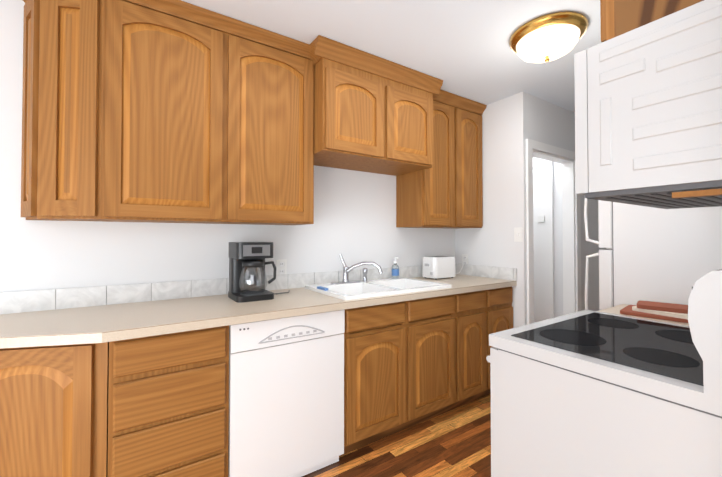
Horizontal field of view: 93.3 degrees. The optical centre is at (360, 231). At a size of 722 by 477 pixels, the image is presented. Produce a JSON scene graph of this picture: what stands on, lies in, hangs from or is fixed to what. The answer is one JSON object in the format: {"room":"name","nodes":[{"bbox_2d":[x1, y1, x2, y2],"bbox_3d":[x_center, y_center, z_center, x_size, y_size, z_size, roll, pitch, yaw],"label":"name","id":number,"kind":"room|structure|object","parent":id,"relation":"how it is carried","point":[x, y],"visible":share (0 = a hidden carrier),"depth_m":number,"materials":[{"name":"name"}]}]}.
{"room":"kitchen","nodes":[
{"label":"kitchen","id":0,"kind":"room"},
{"bbox_2d":[0,0,454,292],"bbox_3d":[-1.646,0.077,1.653,6.290,2.440,0.100,1,-1,-34],"label":"wall","id":1,"kind":"structure","parent":0,"point":[354,217],"depth_m":1.95,"materials":[{"name":"white paint"}]},
{"bbox_2d":[21,0,96,220],"bbox_3d":[-1.357,-0.598,1.598,0.391,1.084,0.324,1,-1,-34],"label":"upper cabinet","id":2,"kind":"object","parent":1,"relation":"attached to","point":[59,156],"depth_m":1.51,"materials":[{"name":"brown wood"}]},
{"bbox_2d":[97,0,313,224],"bbox_3d":[-0.816,-0.593,1.960,1.060,1.084,0.324,1,-1,-34],"label":"upper cabinet","id":3,"kind":"object","parent":1,"relation":"attached to","point":[166,111],"depth_m":1.76,"materials":[{"name":"brown wood"}]},
{"bbox_2d":[276,259,286,274],"bbox_3d":[-0.540,0.247,2.322,0.072,0.115,0.011,1,-1,-34],"label":"outlet","id":4,"kind":"object","parent":1,"relation":"attached to","point":[281,266],"visible":1,"depth_m":2.32,"materials":[{"name":"white plastic"}]},
{"bbox_2d":[309,35,442,175],"bbox_3d":[0.051,-0.805,2.448,1.032,0.647,0.481,1,-1,-34],"label":"upper cabinet","id":5,"kind":"object","parent":1,"relation":"attached to","point":[373,113],"visible":0.96,"depth_m":2.23,"materials":[{"name":"brown wood"}]},
{"bbox_2d":[396,89,486,228],"bbox_3d":[0.707,-0.578,2.955,0.737,1.085,0.361,1,-1,-34],"label":"upper cabinet","id":6,"kind":"object","parent":1,"relation":"attached to","point":[445,190],"visible":0.88,"depth_m":2.82,"materials":[{"name":"brown wood"}]},
{"bbox_2d":[181,0,601,112],"bbox_3d":[-0.046,-1.184,0.637,7.800,0.050,5.800,1,-1,-34],"label":"ceiling","id":7,"kind":"structure","parent":0,"point":[461,48],"depth_m":1.95,"materials":[{"name":"white paint"}]},
{"bbox_2d":[509,11,588,62],"bbox_3d":[1.068,-1.054,1.957,0.400,0.165,0.400,1,-1,-34],"label":"ceiling light","id":8,"kind":"object","parent":7,"relation":"attached to","point":[548,37],"visible":1,"depth_m":1.85,"materials":[{"name":"white glass"}]},
{"bbox_2d":[302,394,490,476],"bbox_3d":[-0.046,1.306,0.599,7.800,0.050,5.800,1,-1,-34],"label":"floor","id":9,"kind":"structure","parent":0,"point":[456,442],"depth_m":2.02,"materials":[{"name":"brown wood"}]},
{"bbox_2d":[0,342,108,476],"bbox_3d":[-1.469,0.855,1.341,0.782,0.875,0.591,1,-1,-34],"label":"base cabinet","id":10,"kind":"object","parent":9,"relation":"on","point":[53,411],"visible":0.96,"depth_m":1.27,"materials":[{"name":"brown wood"}]},
{"bbox_2d":[108,325,228,476],"bbox_3d":[-0.951,0.860,1.676,0.445,0.875,0.609,1,-1,-34],"label":"base cabinet","id":11,"kind":"object","parent":9,"relation":"on","point":[168,405],"visible":0.9,"depth_m":1.42,"materials":[{"name":"brown wood"}]},
{"bbox_2d":[228,310,344,476],"bbox_3d":[-0.505,0.866,1.959,0.603,0.872,0.594,1,-1,-34],"label":"dishwasher","id":12,"kind":"object","parent":9,"relation":"on","point":[286,396],"visible":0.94,"depth_m":1.70,"materials":[{"name":"white metal"}]},
{"bbox_2d":[340,294,455,455],"bbox_3d":[0.124,0.871,2.395,0.919,0.875,0.609,1,-1,-34],"label":"base cabinet","id":13,"kind":"object","parent":9,"relation":"on","point":[399,366],"visible":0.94,"depth_m":2.10,"materials":[{"name":"brown wood"}]},
{"bbox_2d":[0,274,516,348],"bbox_3d":[-0.378,0.408,2.052,3.526,0.040,0.632,1,-1,-34],"label":"countertop","id":14,"kind":"structure","parent":13,"relation":"on","point":[96,324],"depth_m":1.59,"materials":[{"name":"laminate"}]},
{"bbox_2d":[228,242,275,302],"bbox_3d":[-0.632,0.225,2.010,0.244,0.325,0.250,1,-1,-34],"label":"coffee maker","id":15,"kind":"object","parent":14,"relation":"on","point":[247,272],"visible":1,"depth_m":1.95,"materials":[{"name":"black plastic"}]},
{"bbox_2d":[0,263,516,313],"bbox_3d":[-0.368,0.338,2.057,3.506,0.100,0.637,1,-1,-34],"label":"backsplash","id":16,"kind":"structure","parent":14,"relation":"on","point":[32,301],"depth_m":1.94,"materials":[{"name":"grey tile"}]},
{"bbox_2d":[331,254,382,283],"bbox_3d":[-0.033,0.266,2.432,0.319,0.212,0.221,1,-1,-34],"label":"faucet","id":17,"kind":"object","parent":14,"relation":"on","point":[346,271],"visible":1,"depth_m":2.46,"materials":[{"name":"silver metal"}]},
{"bbox_2d":[305,277,450,300],"bbox_3d":[0.123,0.452,2.369,0.868,0.162,0.537,1,-1,-34],"label":"sink","id":18,"kind":"object","parent":14,"relation":"in","point":[372,288],"visible":0.29,"depth_m":2.38,"materials":[{"name":"white ceramic"}]},
{"bbox_2d":[317,286,327,290],"bbox_3d":[-0.245,0.362,2.177,0.030,0.012,0.110,1,-1,-34],"label":"sponge","id":19,"kind":"object","parent":18,"relation":"on","point":[322,288],"visible":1,"depth_m":2.17,"materials":[{"name":"blue"}]},
{"bbox_2d":[392,257,398,278],"bbox_3d":[0.277,0.290,2.741,0.062,0.172,0.066,1,-1,-34],"label":"soap bottle","id":20,"kind":"object","parent":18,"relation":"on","point":[395,270],"visible":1,"depth_m":2.72,"materials":[{"name":"blue plastic"}]},
{"bbox_2d":[422,256,454,279],"bbox_3d":[0.669,0.308,2.951,0.285,0.186,0.170,1,-1,-34],"label":"toaster","id":21,"kind":"object","parent":14,"relation":"on","point":[435,267],"visible":1,"depth_m":2.87,"materials":[{"name":"grey"}]},
{"bbox_2d":[447,286,512,411],"bbox_3d":[0.794,0.878,2.842,0.692,0.875,0.609,1,-1,-34],"label":"base cabinet","id":22,"kind":"object","parent":9,"relation":"on","point":[481,316],"visible":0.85,"depth_m":2.53,"materials":[{"name":"brown wood"}]},
{"bbox_2d":[486,269,721,476],"bbox_3d":[0.943,0.690,1.200,0.762,1.200,0.711,1,-1,-34],"label":"range","id":23,"kind":"object","parent":9,"relation":"on","point":[587,393],"visible":1,"depth_m":0.98,"materials":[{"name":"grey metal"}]},
{"bbox_2d":[584,198,721,310],"bbox_3d":[1.820,0.450,1.855,0.750,1.700,0.792,1,-1,-34],"label":"fridge","id":24,"kind":"object","parent":9,"relation":"on","point":[673,256],"visible":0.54,"depth_m":1.72,"materials":[{"name":"white metal"}]},
{"bbox_3d":[1.434,0.856,1.449,0.329,0.875,0.611,1,-1,-34],"label":"base cabinet","id":25,"kind":"object","parent":9,"relation":"on","visible":0},
{"bbox_2d":[599,304,688,325],"bbox_3d":[1.431,0.349,1.461,0.329,0.140,0.622,1,-1,-34],"label":"countertop","id":26,"kind":"structure","parent":25,"relation":"on","point":[615,309],"depth_m":1.59,"materials":[{"name":"laminate"}]},
{"bbox_2d":[620,301,687,322],"bbox_3d":[1.414,0.355,1.502,0.225,0.048,0.406,1,-1,-42],"label":"books","id":27,"kind":"object","parent":26,"relation":"on","point":[665,311],"visible":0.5,"depth_m":1.51,"materials":[{"name":"red paper"}]},
{"bbox_2d":[455,92,529,327],"bbox_3d":[1.149,0.098,3.041,0.100,2.440,0.700,1,-1,-34],"label":"wall","id":28,"kind":"structure","parent":0,"point":[505,135],"depth_m":2.87,"materials":[{"name":"white paint"}]},
{"bbox_2d":[462,254,467,263],"bbox_3d":[0.975,0.270,3.198,0.011,0.115,0.072,1,-1,-34],"label":"outlet","id":29,"kind":"object","parent":28,"relation":"attached to","point":[465,258],"visible":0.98,"depth_m":3.19,"materials":[{"name":"white plastic"}]},
{"bbox_2d":[514,227,522,241],"bbox_3d":[1.271,0.024,2.756,0.013,0.115,0.072,1,-1,-34],"label":"light switch","id":30,"kind":"object","parent":28,"relation":"attached to","point":[518,234],"visible":1,"depth_m":2.75,"materials":[{"name":"white plastic"}]},
{"bbox_2d":[533,157,562,317],"bbox_3d":[1.781,0.109,3.733,0.100,2.440,0.950,1,-1,-34],"label":"wall","id":31,"kind":"structure","parent":0,"point":[558,239],"depth_m":3.38,"materials":[{"name":"white paint"}]},
{"bbox_2d":[538,216,544,221],"bbox_3d":[1.861,-0.130,3.503,0.024,0.054,0.062,1,-1,-34],"label":"thermostat","id":32,"kind":"object","parent":31,"relation":"attached to","point":[541,218],"visible":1,"depth_m":3.50,"materials":[{"name":"white plastic"}]},
{"bbox_2d":[533,160,553,322],"bbox_3d":[1.708,0.298,3.730,0.018,2.060,0.770,1,-1,-34],"label":"door","id":33,"kind":"structure","parent":31,"relation":"attached to","point":[543,244],"depth_m":3.49,"materials":[{"name":"white paint"}]},
{"bbox_2d":[530,95,605,310],"bbox_3d":[1.944,0.101,3.211,1.410,2.440,0.100,1,-1,-34],"label":"wall","id":34,"kind":"structure","parent":0,"point":[552,124],"depth_m":3.19,"materials":[{"name":"white paint"}]},
{"bbox_2d":[526,139,580,324],"bbox_3d":[1.671,0.288,3.013,0.880,2.060,0.120,1,-1,-34],"label":"trim","id":35,"kind":"structure","parent":34,"relation":"attached to","point":[571,217],"depth_m":3.18,"materials":[{"name":"white paint"}]},
{"bbox_3d":[2.092,0.074,1.469,3.100,2.440,0.100,1,-1,-34],"label":"wall","id":36,"kind":"structure","parent":0,"visible":0},
{"bbox_2d":[600,0,703,41],"bbox_3d":[1.070,-0.841,1.051,0.742,0.617,0.311,1,-1,-34],"label":"upper cabinet","id":37,"kind":"object","parent":36,"relation":"attached to","point":[619,17],"visible":0.19,"depth_m":0.91,"materials":[{"name":"brown wood"}]},
{"bbox_2d":[574,0,721,208],"bbox_3d":[1.037,-0.306,1.091,0.745,0.452,0.424,1,-1,-34],"label":"microwave","id":38,"kind":"object","parent":37,"relation":"attached to","point":[648,114],"visible":1,"depth_m":0.87,"materials":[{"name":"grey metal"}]}
]}

